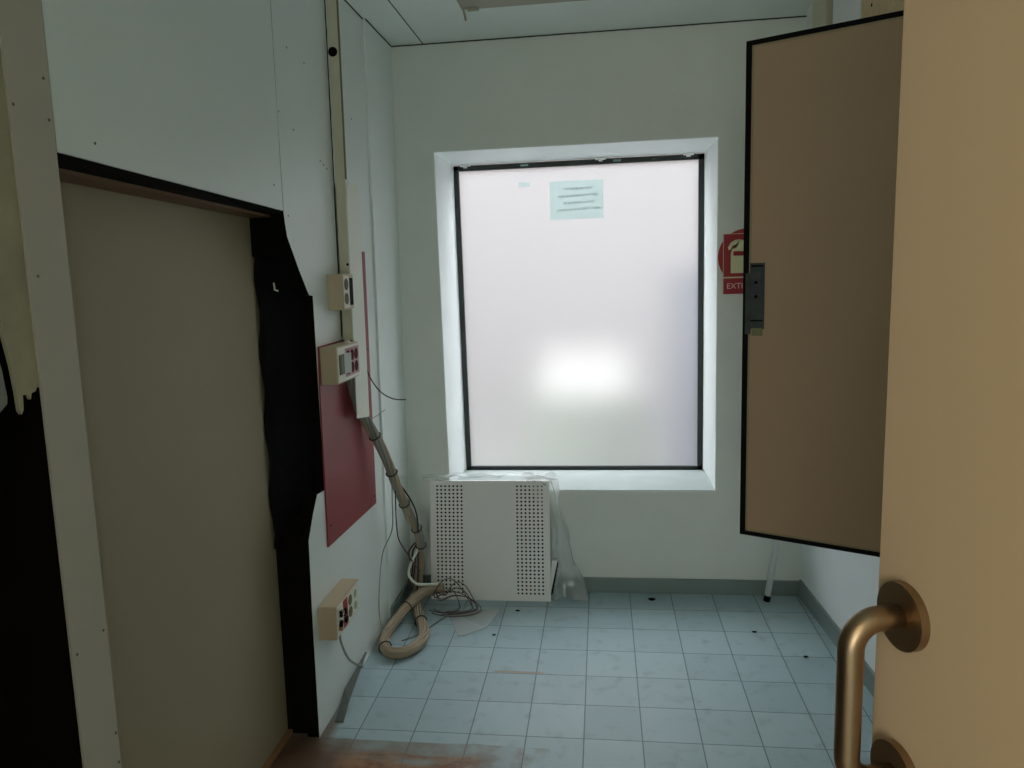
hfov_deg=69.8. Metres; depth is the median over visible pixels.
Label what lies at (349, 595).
socket
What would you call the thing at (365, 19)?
trim
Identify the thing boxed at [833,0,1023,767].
door leaf
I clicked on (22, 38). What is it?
trim
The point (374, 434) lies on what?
cable bundle
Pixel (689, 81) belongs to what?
wall
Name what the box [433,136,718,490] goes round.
window
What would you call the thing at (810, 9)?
trim
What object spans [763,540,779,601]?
pole
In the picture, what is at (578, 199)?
paper notice
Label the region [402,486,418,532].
cable
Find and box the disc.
[718,229,743,272]
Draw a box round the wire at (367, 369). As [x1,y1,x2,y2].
[367,369,405,399]
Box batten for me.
[262,729,292,767]
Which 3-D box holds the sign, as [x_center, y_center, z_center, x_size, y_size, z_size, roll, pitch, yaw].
[1.075,-0.552,3.366,0.210,0.274,0.005,-1,9,7]
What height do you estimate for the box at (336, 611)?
0.123 m
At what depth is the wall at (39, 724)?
1.39 m
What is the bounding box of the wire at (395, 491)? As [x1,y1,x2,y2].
[395,491,420,570]
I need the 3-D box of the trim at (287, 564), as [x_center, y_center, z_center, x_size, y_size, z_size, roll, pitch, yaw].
[-0.753,0.848,2.579,0.116,0.800,0.038,-1,9,7]
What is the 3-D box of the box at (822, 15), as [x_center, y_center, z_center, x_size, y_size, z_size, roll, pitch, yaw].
[1.277,-1.013,3.031,0.048,1.107,0.163,-1,9,4]
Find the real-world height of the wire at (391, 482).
0.673 m
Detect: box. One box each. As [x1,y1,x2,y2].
[317,578,358,639]
[320,340,359,384]
[327,274,353,310]
[812,0,832,27]
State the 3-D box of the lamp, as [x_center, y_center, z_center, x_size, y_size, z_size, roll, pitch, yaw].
[0.393,-1.454,2.718,1.205,0.082,0.150,-1,9,7]
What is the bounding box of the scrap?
[519,182,529,186]
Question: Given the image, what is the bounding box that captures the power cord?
[339,635,362,667]
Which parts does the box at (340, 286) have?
plate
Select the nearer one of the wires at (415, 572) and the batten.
the batten
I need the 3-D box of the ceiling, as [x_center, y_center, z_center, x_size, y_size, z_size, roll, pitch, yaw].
[-0.057,-1.227,0.708,2.650,0.100,6.350,-1,9,7]
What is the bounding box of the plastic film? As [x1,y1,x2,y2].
[425,472,572,556]
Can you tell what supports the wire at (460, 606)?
on the floor
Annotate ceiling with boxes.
[346,0,815,45]
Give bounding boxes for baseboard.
[390,575,412,616]
[423,574,798,595]
[799,580,874,696]
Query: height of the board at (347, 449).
1.083 m
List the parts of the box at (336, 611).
plate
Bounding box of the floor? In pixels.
[270,591,873,767]
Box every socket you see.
[344,279,347,289]
[345,293,348,303]
[348,594,351,604]
[349,606,352,616]
[351,349,353,359]
[354,348,357,358]
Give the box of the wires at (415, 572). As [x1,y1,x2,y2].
[407,542,418,589]
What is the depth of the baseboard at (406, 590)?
3.58 m
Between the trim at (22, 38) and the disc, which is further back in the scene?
the disc
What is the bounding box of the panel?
[861,0,903,17]
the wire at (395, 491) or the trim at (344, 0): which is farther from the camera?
the wire at (395, 491)
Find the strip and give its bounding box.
[335,652,366,722]
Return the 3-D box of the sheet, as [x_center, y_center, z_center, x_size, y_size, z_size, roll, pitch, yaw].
[-0.735,0.001,2.486,0.083,1.100,0.231,3,10,31]
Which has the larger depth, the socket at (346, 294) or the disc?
the disc
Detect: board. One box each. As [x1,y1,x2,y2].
[318,252,375,546]
[833,0,861,23]
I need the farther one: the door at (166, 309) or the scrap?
the scrap
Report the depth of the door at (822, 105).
2.01 m
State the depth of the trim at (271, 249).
2.33 m
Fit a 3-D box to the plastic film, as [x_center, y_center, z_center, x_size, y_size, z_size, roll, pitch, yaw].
[-0.035,0.748,3.633,0.815,0.627,0.119,-1,9,7]
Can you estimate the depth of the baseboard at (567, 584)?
3.63 m
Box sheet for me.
[251,218,315,548]
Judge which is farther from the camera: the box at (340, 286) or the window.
the window
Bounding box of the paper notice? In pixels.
[550,179,602,219]
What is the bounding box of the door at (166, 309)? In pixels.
[60,182,287,767]
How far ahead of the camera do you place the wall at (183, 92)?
2.30 m
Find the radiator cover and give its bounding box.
[430,480,550,601]
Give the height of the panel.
1.057 m
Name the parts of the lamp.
casing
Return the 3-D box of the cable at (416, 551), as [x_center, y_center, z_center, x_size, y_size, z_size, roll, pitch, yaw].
[-0.429,0.852,3.517,0.143,0.235,0.054,-1,9,7]
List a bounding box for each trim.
[0,0,121,767]
[57,153,281,214]
[58,168,270,217]
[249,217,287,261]
[276,514,306,732]
[344,0,362,18]
[365,19,391,46]
[388,0,422,43]
[392,16,806,46]
[806,4,812,28]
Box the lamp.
[457,0,583,20]
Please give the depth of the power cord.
2.76 m
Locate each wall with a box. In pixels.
[0,0,410,737]
[0,338,82,767]
[391,17,806,580]
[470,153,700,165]
[800,544,879,671]
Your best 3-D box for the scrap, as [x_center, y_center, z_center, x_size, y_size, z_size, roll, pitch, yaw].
[0.065,-1.052,3.871,0.059,0.021,0.001,-1,9,7]
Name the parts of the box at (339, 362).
plate, pink plate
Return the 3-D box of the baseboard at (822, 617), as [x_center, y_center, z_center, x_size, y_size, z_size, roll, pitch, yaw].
[1.353,1.107,2.789,0.023,0.085,1.562,-1,9,4]
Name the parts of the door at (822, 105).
lock plate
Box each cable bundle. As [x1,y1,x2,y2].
[346,378,426,551]
[378,535,444,658]
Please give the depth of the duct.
2.74 m
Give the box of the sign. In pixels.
[723,233,743,293]
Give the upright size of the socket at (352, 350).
0.040 m
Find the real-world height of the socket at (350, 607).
0.040 m
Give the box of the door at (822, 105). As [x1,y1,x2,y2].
[740,10,903,556]
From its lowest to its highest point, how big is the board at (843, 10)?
1.057 m
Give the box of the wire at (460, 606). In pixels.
[402,606,460,640]
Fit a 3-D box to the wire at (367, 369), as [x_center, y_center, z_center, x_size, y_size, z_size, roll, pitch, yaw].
[-0.549,-0.032,3.133,0.022,0.243,0.248,4,10,33]
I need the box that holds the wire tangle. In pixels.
[429,578,481,616]
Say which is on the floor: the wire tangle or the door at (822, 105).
the wire tangle
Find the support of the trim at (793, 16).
attached to the wall at (689, 81)
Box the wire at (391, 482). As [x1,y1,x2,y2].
[378,482,392,629]
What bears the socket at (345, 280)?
attached to the box at (340, 286)
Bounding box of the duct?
[324,0,368,417]
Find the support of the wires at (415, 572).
hanging from the cable bundle at (374, 434)
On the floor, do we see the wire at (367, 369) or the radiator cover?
the radiator cover
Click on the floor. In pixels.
(574, 679)
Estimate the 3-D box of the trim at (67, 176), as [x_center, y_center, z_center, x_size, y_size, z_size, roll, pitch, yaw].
[-0.912,-0.504,1.872,0.201,0.106,1.190,-1,9,7]
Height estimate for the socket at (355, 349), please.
0.040 m
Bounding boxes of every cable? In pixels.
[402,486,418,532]
[407,549,437,585]
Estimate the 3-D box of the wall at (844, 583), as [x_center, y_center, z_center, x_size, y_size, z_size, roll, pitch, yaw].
[1.266,0.158,0.513,0.233,2.767,5.883,-1,9,4]
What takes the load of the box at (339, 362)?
attached to the board at (347, 449)
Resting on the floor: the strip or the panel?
the strip
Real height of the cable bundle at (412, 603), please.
0.374 m
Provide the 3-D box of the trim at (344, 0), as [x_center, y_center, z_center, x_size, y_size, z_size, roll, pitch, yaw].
[-0.633,-1.491,2.897,0.004,0.015,0.268,-1,9,7]

